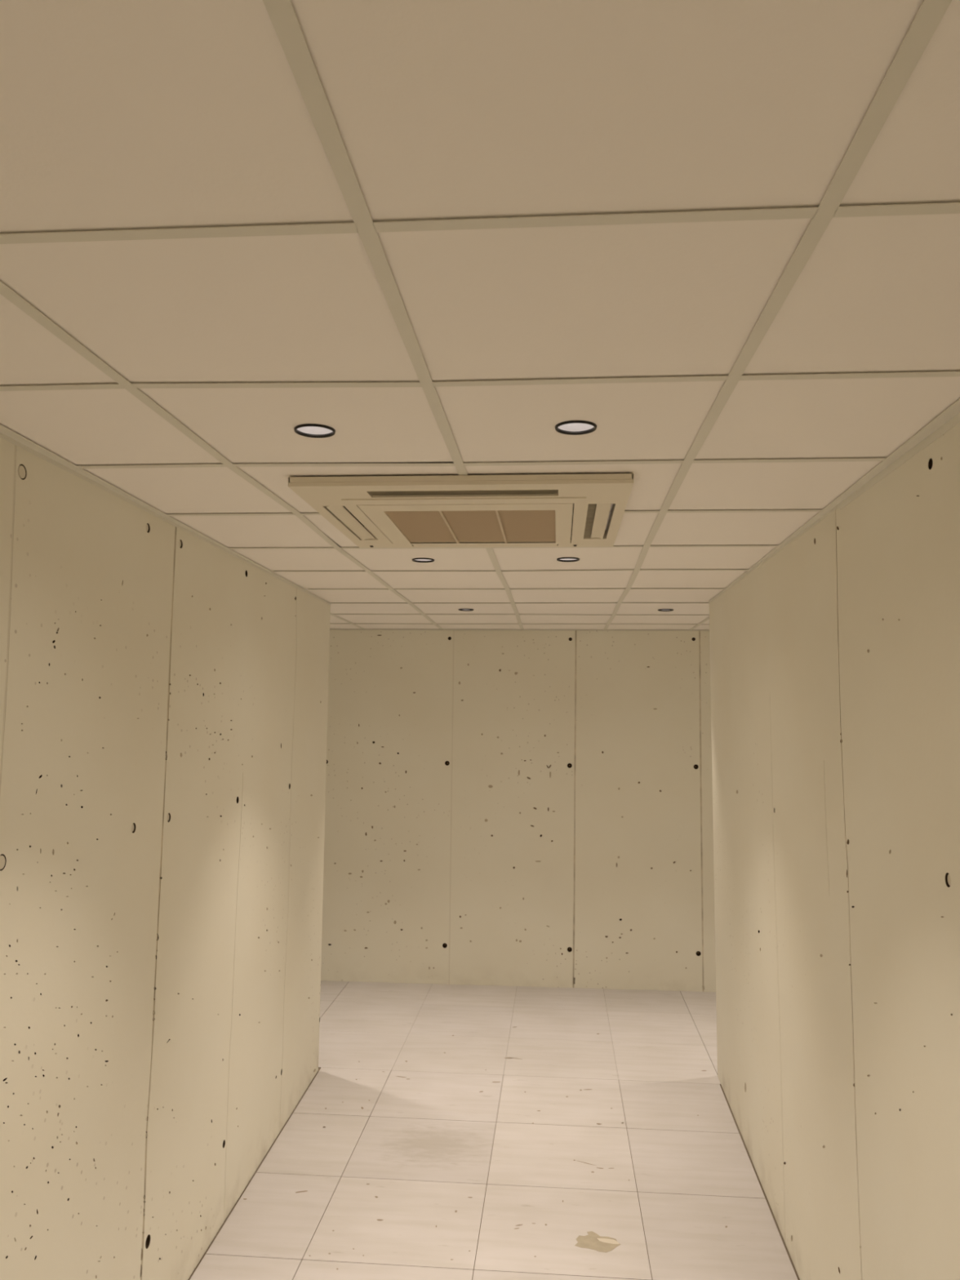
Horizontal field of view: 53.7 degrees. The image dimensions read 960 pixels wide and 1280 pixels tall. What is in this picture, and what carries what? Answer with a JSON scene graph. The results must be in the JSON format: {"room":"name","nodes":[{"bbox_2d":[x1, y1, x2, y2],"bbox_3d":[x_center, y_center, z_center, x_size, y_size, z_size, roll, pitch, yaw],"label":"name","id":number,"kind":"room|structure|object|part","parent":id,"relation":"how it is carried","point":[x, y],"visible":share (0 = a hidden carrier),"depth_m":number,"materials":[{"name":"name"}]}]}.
{"room":"corridor","nodes":[
{"label":"corridor","id":0,"kind":"room"},
{"bbox_2d":[0,437,330,1279],"bbox_3d":[-1.174,0.751,1.458,0.136,2.591,8.032,0,-5,4],"label":"wall","id":1,"kind":"structure","parent":0,"point":[164,694],"depth_m":2.94,"materials":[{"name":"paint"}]},
{"bbox_2d":[0,424,331,605],"bbox_3d":[-1.157,-0.536,1.559,0.037,0.012,8.020,0,-5,4],"label":"trim","id":2,"kind":"structure","parent":1,"relation":"attached to","point":[6,433],"depth_m":2.79,"materials":[{"name":"white metal"}]},
{"bbox_2d":[0,0,959,630],"bbox_3d":[0.212,-0.499,2.077,8.976,0.030,10.101,0,-5,5],"label":"ceiling","id":3,"kind":"structure","parent":0,"point":[720,238],"depth_m":1.38,"materials":[{"name":"white tile"}]},
{"bbox_2d":[293,423,335,438],"bbox_3d":[-0.381,-0.512,2.192,0.095,0.064,0.095,0,-5,5],"label":"recessed light","id":4,"kind":"object","parent":3,"relation":"in","point":[309,430],"visible":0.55,"depth_m":2.22,"materials":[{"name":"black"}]},
{"bbox_2d":[412,557,434,562],"bbox_3d":[-0.238,-0.364,3.984,0.095,0.064,0.095,0,-5,5],"label":"recessed light","id":5,"kind":"object","parent":3,"relation":"in","point":[418,559],"visible":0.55,"depth_m":4.01,"materials":[{"name":"white"}]},
{"bbox_2d":[288,473,633,547],"bbox_3d":[-0.019,-0.512,3.043,0.940,0.270,0.945,0,-5,5],"label":"air conditioner","id":6,"kind":"object","parent":3,"relation":"attached to","point":[522,510],"visible":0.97,"depth_m":2.84,"materials":[{"name":"beige plastic"}]},
{"bbox_3d":[-0.019,-0.519,3.044,0.850,0.256,0.852,0,-5,5],"label":"casing","id":7,"kind":"part","parent":6,"relation":"part of","materials":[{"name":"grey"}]},
{"bbox_2d":[369,489,558,493],"bbox_3d":[-0.048,-0.445,2.669,0.538,0.046,0.078,0,-5,5],"label":"outlet","id":8,"kind":"object","parent":6,"relation":"attached to","point":[371,491],"depth_m":2.70,"materials":[{"name":"grey plastic"}]},
{"bbox_2d":[357,503,573,544],"bbox_3d":[-0.021,-0.378,3.103,0.638,0.012,0.636,0,-5,5],"label":"grille","id":9,"kind":"object","parent":6,"relation":"attached to","point":[396,523],"depth_m":3.07,"materials":[{"name":"beige plastic"}]},
{"bbox_2d":[583,503,614,536],"bbox_3d":[0.380,-0.410,3.046,0.082,0.046,0.550,0,-5,5],"label":"outlet","id":10,"kind":"object","parent":6,"relation":"attached to","point":[595,515],"depth_m":3.03,"materials":[{"name":"grey plastic"}]},
{"bbox_2d":[458,608,473,611],"bbox_3d":[-0.085,-0.214,5.803,0.095,0.064,0.095,0,-5,5],"label":"recessed light","id":11,"kind":"object","parent":3,"relation":"in","point":[462,609],"visible":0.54,"depth_m":5.78,"materials":[{"name":"white"}]},
{"bbox_2d":[556,556,579,561],"bbox_3d":[0.365,-0.362,3.928,0.095,0.064,0.095,0,-5,5],"label":"recessed light","id":12,"kind":"object","parent":3,"relation":"in","point":[566,558],"visible":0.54,"depth_m":3.95,"materials":[{"name":"white"}]},
{"bbox_2d":[555,420,596,435],"bbox_3d":[0.217,-0.509,2.146,0.095,0.064,0.095,0,-5,5],"label":"recessed light","id":13,"kind":"object","parent":3,"relation":"in","point":[571,427],"visible":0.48,"depth_m":2.18,"materials":[{"name":"white"}]},
{"bbox_2d":[657,608,673,611],"bbox_3d":[1.117,-0.209,5.704,0.095,0.064,0.095,0,-5,5],"label":"recessed light","id":14,"kind":"object","parent":3,"relation":"in","point":[659,610],"visible":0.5,"depth_m":5.73,"materials":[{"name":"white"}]},
{"bbox_2d":[188,980,799,1279],"bbox_3d":[0.122,2.077,1.581,8.000,0.007,11.099,0,-5,5],"label":"floor","id":15,"kind":"structure","parent":0,"point":[439,1131],"depth_m":4.25,"materials":[{"name":"tile"}]},
{"bbox_2d":[320,630,715,991],"bbox_3d":[0.568,1.217,6.949,7.601,2.591,0.098,0,-5,4],"label":"wall","id":16,"kind":"structure","parent":0,"point":[526,808],"depth_m":6.97,"materials":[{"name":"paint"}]},
{"bbox_2d":[329,629,709,631],"bbox_3d":[0.582,-0.073,7.061,7.600,0.003,0.070,0,-5,5],"label":"trim","id":17,"kind":"structure","parent":16,"relation":"attached to","point":[330,629],"depth_m":7.08,"materials":[{"name":"white metal"}]},
{"bbox_2d":[709,422,959,1279],"bbox_3d":[0.919,0.760,1.292,0.113,2.591,8.041,0,-5,5],"label":"wall","id":18,"kind":"structure","parent":0,"point":[835,661],"depth_m":2.72,"materials":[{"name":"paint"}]},
{"bbox_2d":[708,398,959,603],"bbox_3d":[0.944,-0.527,1.325,0.037,0.022,7.900,0,-5,5],"label":"trim","id":19,"kind":"structure","parent":18,"relation":"attached to","point":[948,418],"depth_m":2.44,"materials":[{"name":"white metal"}]}
]}

